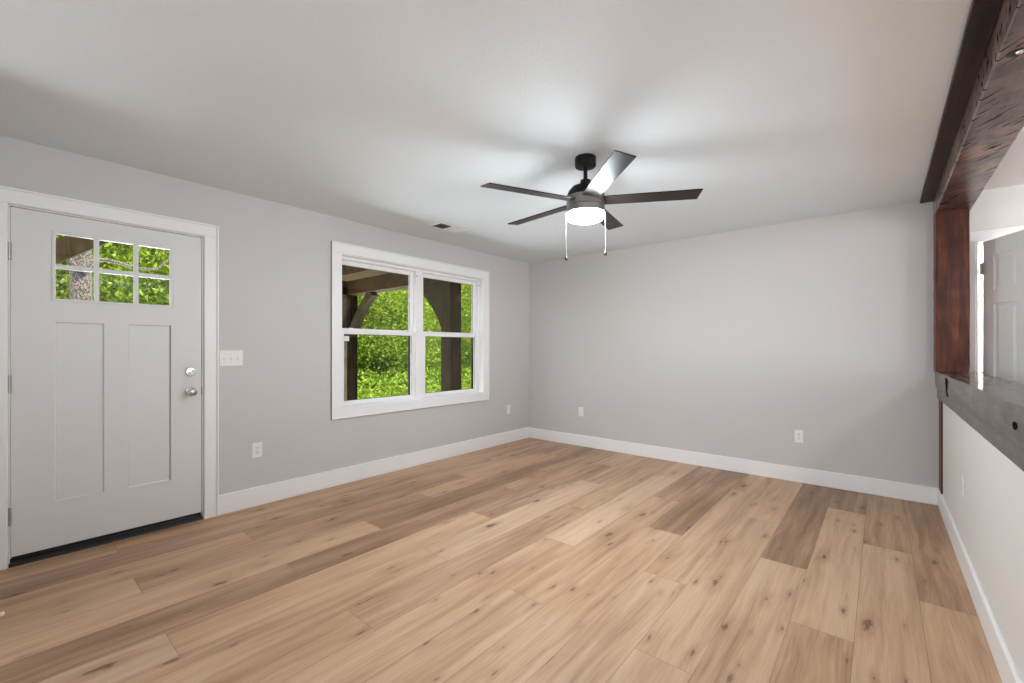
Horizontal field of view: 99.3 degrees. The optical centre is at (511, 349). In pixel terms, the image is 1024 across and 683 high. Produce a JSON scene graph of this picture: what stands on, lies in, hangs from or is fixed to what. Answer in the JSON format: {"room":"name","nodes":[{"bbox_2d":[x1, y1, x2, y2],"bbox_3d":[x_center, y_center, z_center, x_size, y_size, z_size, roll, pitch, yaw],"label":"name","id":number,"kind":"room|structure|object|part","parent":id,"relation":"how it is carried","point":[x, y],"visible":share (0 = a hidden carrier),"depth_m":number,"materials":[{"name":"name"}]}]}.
{"room":"empty living room","nodes":[
{"label":"empty living room","id":0,"kind":"room"},
{"bbox_2d":[0,135,528,567],"bbox_3d":[-2.361,0.018,3.172,0.160,2.440,8.140,0,0,40],"label":"wall","id":1,"kind":"structure","parent":0,"point":[275,258],"depth_m":3.61,"materials":[{"name":"grey paint"}]},
{"bbox_2d":[8,207,200,559],"bbox_3d":[-2.555,0.196,2.812,0.115,2.016,0.926,0,0,40],"label":"door","id":2,"kind":"structure","parent":1,"relation":"in","point":[105,397],"depth_m":2.75,"materials":[{"name":"white paint"}]},
{"bbox_3d":[-2.281,0.304,3.099,0.069,0.066,0.066,0,0,40],"label":"knob","id":3,"kind":"part","parent":2,"relation":"part of","materials":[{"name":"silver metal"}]},
{"bbox_2d":[0,185,218,569],"bbox_3d":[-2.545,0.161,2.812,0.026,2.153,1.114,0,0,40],"label":"trim","id":4,"kind":"structure","parent":1,"relation":"attached to","point":[10,195],"depth_m":2.96,"materials":[{"name":"white paint"}]},
{"bbox_2d":[219,350,242,365],"bbox_3d":[-2.132,0.067,3.305,0.018,0.118,0.158,0,0,40],"label":"light switch","id":5,"kind":"object","parent":1,"relation":"attached to","point":[226,357],"visible":1,"depth_m":3.30,"materials":[{"name":"white plastic"}]},
{"bbox_2d":[252,442,261,457],"bbox_3d":[-2.019,0.798,3.446,0.008,0.117,0.071,0,0,40],"label":"power outlet","id":6,"kind":"object","parent":1,"relation":"attached to","point":[256,447],"visible":1,"depth_m":3.44,"materials":[{"name":"white plastic"}]},
{"bbox_2d":[342,265,389,280],"bbox_3d":[-2.262,-1.317,6.930,4.530,0.260,3.200,0,0,40],"label":"porch roof","id":7,"kind":"structure","parent":1,"relation":"attached to","point":[349,273],"depth_m":7.09,"materials":[{"name":"brown wood"}]},
{"bbox_2d":[219,427,529,514],"bbox_3d":[-0.971,1.163,4.676,0.016,0.150,3.768,0,0,40],"label":"baseboard","id":8,"kind":"structure","parent":1,"relation":"attached to","point":[230,502],"depth_m":4.05,"materials":[{"name":"white paint"}]},
{"bbox_2d":[331,241,488,419],"bbox_3d":[-1.013,-0.171,4.736,0.174,1.607,2.055,0,0,40],"label":"window","id":9,"kind":"structure","parent":1,"relation":"in","point":[416,268],"depth_m":4.68,"materials":[{"name":"white plastic"}]},
{"bbox_3d":[-1.363,-0.502,4.407,0.030,0.680,0.860,0,0,40],"label":"sash","id":10,"kind":"part","parent":9,"relation":"part of","materials":[{"name":"white plastic"}]},
{"bbox_3d":[-1.336,0.169,4.384,0.032,0.715,0.860,0,0,40],"label":"sash","id":11,"kind":"part","parent":9,"relation":"part of","materials":[{"name":"white plastic"}]},
{"bbox_3d":[-1.384,0.167,4.425,0.008,0.719,0.860,0,0,40],"label":"screen frame","id":12,"kind":"part","parent":9,"relation":"part of","materials":[{"name":"black metal"}]},
{"bbox_3d":[-0.745,-0.502,5.135,0.030,0.680,0.860,0,0,40],"label":"sash","id":13,"kind":"part","parent":9,"relation":"part of","materials":[{"name":"white plastic"}]},
{"bbox_3d":[-0.719,0.169,5.112,0.032,0.715,0.860,0,0,40],"label":"sash","id":14,"kind":"part","parent":9,"relation":"part of","materials":[{"name":"white plastic"}]},
{"bbox_3d":[-0.767,0.167,5.153,0.008,0.719,0.860,0,0,40],"label":"screen frame","id":15,"kind":"part","parent":9,"relation":"part of","materials":[{"name":"black metal"}]},
{"bbox_2d":[0,438,1001,682],"bbox_3d":[1.274,1.318,1.112,8.350,0.160,9.700,0,0,40],"label":"floor","id":16,"kind":"structure","parent":0,"point":[528,560],"depth_m":2.28,"materials":[{"name":"brown wood"}]},
{"bbox_2d":[9,514,202,567],"bbox_3d":[-2.612,1.223,2.868,0.172,0.030,0.926,0,0,40],"label":"threshold","id":17,"kind":"object","parent":16,"relation":"on","point":[29,559],"visible":0.53,"depth_m":2.76,"materials":[{"name":"black metal"}]},
{"bbox_2d":[933,208,969,493],"bbox_3d":[3.369,0.096,3.340,0.183,2.284,0.189,0,0,40],"label":"timber post","id":18,"kind":"object","parent":16,"relation":"on","point":[951,230],"visible":0.77,"depth_m":3.27,"materials":[{"name":"brown wood"}]},
{"bbox_2d":[0,0,1023,263],"bbox_3d":[1.241,-1.262,1.074,8.350,0.120,9.900,0,0,40],"label":"ceiling","id":19,"kind":"structure","parent":0,"point":[394,115],"depth_m":2.14,"materials":[{"name":"paint"}]},
{"bbox_2d":[427,222,467,232],"bbox_3d":[-0.630,-1.199,4.294,0.200,0.007,0.360,0,0,40],"label":"ceiling vent","id":20,"kind":"object","parent":19,"relation":"in","point":[440,225],"visible":1,"depth_m":4.29,"materials":[{"name":"white plastic"}]},
{"bbox_2d":[481,150,702,259],"bbox_3d":[0.459,-0.879,2.765,1.293,0.647,1.307,0,0,40],"label":"ceiling fan","id":21,"kind":"object","parent":19,"relation":"hanging from","point":[586,200],"visible":1,"depth_m":2.63,"materials":[{"name":"black metal"}]},
{"bbox_3d":[0.106,-0.928,2.569,0.580,0.007,0.114,0,10,-25],"label":"blade","id":22,"kind":"part","parent":21,"relation":"part of","materials":[{"name":"wood"}]},
{"bbox_3d":[0.198,-0.928,3.018,0.114,0.007,0.580,-13,9,-42],"label":"blade","id":23,"kind":"part","parent":21,"relation":"part of","materials":[{"name":"wood"}]},
{"bbox_3d":[0.580,-0.741,2.719,0.010,0.246,0.002,0,0,6],"label":"pull chain","id":24,"kind":"part","parent":21,"relation":"part of","materials":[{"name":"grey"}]},
{"bbox_3d":[0.505,-0.928,2.343,0.114,0.007,0.580,10,-1,-7],"label":"blade","id":25,"kind":"part","parent":21,"relation":"part of","materials":[{"name":"wood"}]},
{"bbox_3d":[0.653,-0.928,3.070,0.114,0.007,0.580,-11,-5,29],"label":"blade","id":26,"kind":"part","parent":21,"relation":"part of","materials":[{"name":"wood"}]},
{"bbox_3d":[0.843,-0.928,2.653,0.580,0.007,0.114,0,-10,11],"label":"blade","id":27,"kind":"part","parent":21,"relation":"part of","materials":[{"name":"brown wood"}]},
{"bbox_2d":[920,0,1003,202],"bbox_3d":[1.584,-1.191,1.438,0.079,0.023,5.399,0,0,40],"label":"trim board","id":28,"kind":"object","parent":19,"relation":"attached to","point":[983,14],"visible":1,"depth_m":1.91,"materials":[{"name":"brown wood"}]},
{"bbox_2d":[933,0,1023,217],"bbox_3d":[1.689,-1.120,1.349,0.200,0.164,5.399,0,0,40],"label":"timber beam","id":29,"kind":"structure","parent":19,"relation":"attached to","point":[993,117],"depth_m":1.99,"materials":[{"name":"brown wood"}]},
{"bbox_2d":[529,184,1023,487],"bbox_3d":[3.337,0.018,3.583,8.000,2.440,0.140,0,0,40],"label":"wall","id":30,"kind":"structure","parent":0,"point":[731,343],"depth_m":4.24,"materials":[{"name":"grey paint"}]},
{"bbox_2d":[579,407,583,415],"bbox_3d":[0.884,0.798,5.567,0.071,0.117,0.008,0,0,40],"label":"power outlet","id":31,"kind":"object","parent":30,"relation":"attached to","point":[581,409],"visible":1,"depth_m":5.56,"materials":[{"name":"white plastic"}]},
{"bbox_2d":[530,428,937,504],"bbox_3d":[1.812,1.168,4.775,4.099,0.140,0.016,0,0,40],"label":"baseboard","id":32,"kind":"structure","parent":30,"relation":"attached to","point":[880,487],"depth_m":4.23,"materials":[{"name":"white paint"}]},
{"bbox_2d":[794,430,803,442],"bbox_3d":[2.672,0.811,4.051,0.071,0.117,0.008,0,0,40],"label":"power outlet","id":33,"kind":"object","parent":30,"relation":"attached to","point":[798,434],"visible":1,"depth_m":4.05,"materials":[{"name":"white plastic"}]},
{"bbox_2d":[970,225,1023,371],"bbox_3d":[3.905,0.168,3.091,1.047,2.139,0.157,0,0,40],"label":"trim","id":34,"kind":"structure","parent":30,"relation":"attached to","point":[989,234],"depth_m":3.31,"materials":[{"name":"white paint"}]},
{"bbox_2d":[980,230,1023,382],"bbox_3d":[3.458,0.211,2.920,0.156,2.034,0.774,0,0,16],"label":"door","id":35,"kind":"structure","parent":30,"relation":"in","point":[1002,267],"depth_m":3.08,"materials":[{"name":"white paint"}]},
{"bbox_2d":[978,245,982,372],"bbox_3d":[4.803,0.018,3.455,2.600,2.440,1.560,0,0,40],"label":"door frame","id":36,"kind":"structure","parent":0,"point":[980,247],"depth_m":4.40,"materials":[{"name":"paint"}]},
{"bbox_2d":[943,403,1023,682],"bbox_3d":[1.698,0.812,1.348,0.129,0.852,5.010,0,0,40],"label":"wall","id":37,"kind":"structure","parent":0,"point":[989,521],"depth_m":1.85,"materials":[{"name":"paint"}]},
{"bbox_2d":[961,474,964,497],"bbox_3d":[2.560,0.776,2.470,0.008,0.117,0.071,0,0,40],"label":"power outlet","id":38,"kind":"object","parent":37,"relation":"attached to","point":[962,476],"visible":1,"depth_m":2.45,"materials":[{"name":"white plastic"}]},
{"bbox_2d":[935,372,1023,471],"bbox_3d":[1.775,0.279,1.410,0.244,0.211,5.193,0,0,40],"label":"ledge","id":39,"kind":"object","parent":37,"relation":"on","point":[993,406],"visible":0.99,"depth_m":1.83,"materials":[{"name":"grey wood"}]},
{"bbox_2d":[938,488,1022,682],"bbox_3d":[1.704,1.169,1.467,0.016,0.138,5.199,0,0,40],"label":"baseboard","id":40,"kind":"structure","parent":37,"relation":"attached to","point":[1006,667],"depth_m":1.94,"materials":[{"name":"white paint"}]},
{"label":"outside","id":41,"kind":"structure","parent":0,"visible":0},
{"bbox_2d":[56,236,108,263],"bbox_3d":[-4.241,-1.193,4.497,0.140,1.164,1.480,0,0,40],"label":"rafter","id":42,"kind":"object","parent":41,"point":[67,247],"visible":0.05,"depth_m":4.29,"materials":[{"name":"brown wood"}]},
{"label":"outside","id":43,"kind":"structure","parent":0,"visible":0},
{"bbox_2d":[359,374,469,398],"bbox_3d":[-5.180,0.738,18.585,24.000,1.759,36.000,0,0,40],"label":"ground","id":44,"kind":"structure","parent":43,"point":[463,374],"depth_m":15.57,"materials":[{"name":"plant"}]},
{"bbox_2d":[56,261,68,298],"bbox_3d":[-10.314,-0.823,7.508,4.955,5.249,5.148,0,0,42],"label":"leafy tree","id":45,"kind":"object","parent":44,"relation":"on","point":[64,287],"visible":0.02,"depth_m":8.74,"materials":[{"name":"green plant"}]},
{"bbox_2d":[56,243,161,300],"bbox_3d":[-11.243,-1.883,12.072,5.912,7.186,5.690,0,0,-31],"label":"leafy tree","id":46,"kind":"object","parent":44,"relation":"on","point":[120,243],"visible":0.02,"depth_m":11.18,"materials":[{"name":"green plant"}]},
{"bbox_2d":[56,235,168,304],"bbox_3d":[-8.166,-1.464,9.747,5.551,7.023,5.486,0,0,-2],"label":"leafy tree","id":47,"kind":"object","parent":44,"relation":"on","point":[163,256],"visible":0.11,"depth_m":8.48,"materials":[{"name":"green plant"}]},
{"bbox_2d":[56,234,168,304],"bbox_3d":[-9.761,-1.333,9.047,4.982,6.357,5.439,0,0,-35],"label":"leafy tree","id":48,"kind":"object","parent":44,"relation":"on","point":[61,292],"visible":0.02,"depth_m":9.00,"materials":[{"name":"green plant"}]},
{"bbox_2d":[66,250,168,300],"bbox_3d":[-4.807,-0.655,5.272,0.326,4.586,1.148,0,0,40],"label":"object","id":49,"kind":"object","parent":44,"relation":"on","point":[80,282],"visible":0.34,"depth_m":4.99,"materials":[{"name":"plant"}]},
{"bbox_2d":[68,246,168,304],"bbox_3d":[-7.349,-1.020,11.228,5.572,5.692,5.363,0,0,-34],"label":"leafy tree","id":50,"kind":"object","parent":44,"relation":"on","point":[141,246],"visible":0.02,"depth_m":9.77,"materials":[{"name":"green plant"}]},
{"bbox_2d":[358,295,389,383],"bbox_3d":[-6.290,-1.028,15.087,5.155,5.795,5.095,0,0,20],"label":"leafy tree","id":51,"kind":"object","parent":44,"relation":"on","point":[361,295],"visible":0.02,"depth_m":14.66,"materials":[{"name":"green plant"}]},
{"bbox_2d":[358,295,393,379],"bbox_3d":[-6.455,-1.123,13.246,5.080,5.862,5.546,0,0,31],"label":"leafy tree","id":52,"kind":"object","parent":44,"relation":"on","point":[360,295],"visible":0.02,"depth_m":13.56,"materials":[{"name":"green plant"}]},
{"bbox_2d":[358,289,469,392],"bbox_3d":[-4.482,-1.253,14.941,5.668,6.181,5.455,0,0,16],"label":"leafy tree","id":53,"kind":"object","parent":44,"relation":"on","point":[368,339],"visible":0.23,"depth_m":14.06,"materials":[{"name":"green plant"}]},
{"bbox_2d":[358,362,470,398],"bbox_3d":[-4.647,0.972,14.194,7.621,1.261,21.127,0,0,40],"label":"undergrowth","id":54,"kind":"object","parent":44,"relation":"on","point":[373,383],"visible":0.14,"depth_m":12.91,"materials":[{"name":"green plant"}]},
{"bbox_2d":[359,286,471,388],"bbox_3d":[-3.644,-1.230,16.399,5.223,6.112,5.702,0,0,-33],"label":"leafy tree","id":55,"kind":"object","parent":44,"relation":"on","point":[436,357],"visible":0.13,"depth_m":15.27,"materials":[{"name":"green plant"}]},
{"bbox_2d":[370,289,471,382],"bbox_3d":[-3.792,-1.028,17.962,4.614,5.809,4.669,0,0,3],"label":"leafy tree","id":56,"kind":"object","parent":44,"relation":"on","point":[403,289],"visible":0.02,"depth_m":17.15,"materials":[{"name":"green plant"}]},
{"bbox_2d":[431,284,471,383],"bbox_3d":[-1.474,-1.147,17.945,4.915,5.974,4.730,0,0,6],"label":"leafy tree","id":57,"kind":"object","parent":44,"relation":"on","point":[465,287],"visible":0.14,"depth_m":17.22,"materials":[{"name":"green plant"}]},
{"bbox_2d":[461,285,471,370],"bbox_3d":[-1.111,-1.118,19.856,5.045,5.830,5.508,0,0,8],"label":"leafy tree","id":58,"kind":"object","parent":44,"relation":"on","point":[461,285],"visible":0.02,"depth_m":18.87,"materials":[{"name":"green plant"}]},
{"bbox_3d":[-3.481,1.468,5.408,4.440,0.140,7.100,0,0,40],"label":"floor","id":59,"kind":"structure","parent":44,"relation":"on","visible":0},
{"bbox_2d":[342,292,377,400],"bbox_3d":[-2.843,0.201,7.217,0.915,2.394,0.914,0,0,40],"label":"porch post","id":60,"kind":"object","parent":59,"relation":"on","point":[353,316],"visible":0.48,"depth_m":7.62,"materials":[{"name":"brown wood"}]},
{"bbox_2d":[342,281,346,295],"bbox_3d":[-3.499,-1.067,6.995,0.200,0.240,1.698,0,0,40],"label":"girder","id":61,"kind":"object","parent":60,"relation":"on","point":[344,283],"visible":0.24,"depth_m":7.54,"materials":[{"name":"brown wood"}]},
{"bbox_2d":[423,281,460,390],"bbox_3d":[-1.105,0.225,6.211,0.908,2.345,0.200,0,0,40],"label":"porch post","id":62,"kind":"object","parent":59,"relation":"on","point":[444,297],"visible":0.62,"depth_m":5.92,"materials":[{"name":"brown wood"}]},
{"bbox_2d":[347,273,440,295],"bbox_3d":[-2.152,-1.067,7.099,4.580,0.240,0.200,0,0,40],"label":"girder","id":63,"kind":"object","parent":62,"relation":"on","point":[389,281],"visible":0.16,"depth_m":6.95,"materials":[{"name":"brown wood"}]}
]}

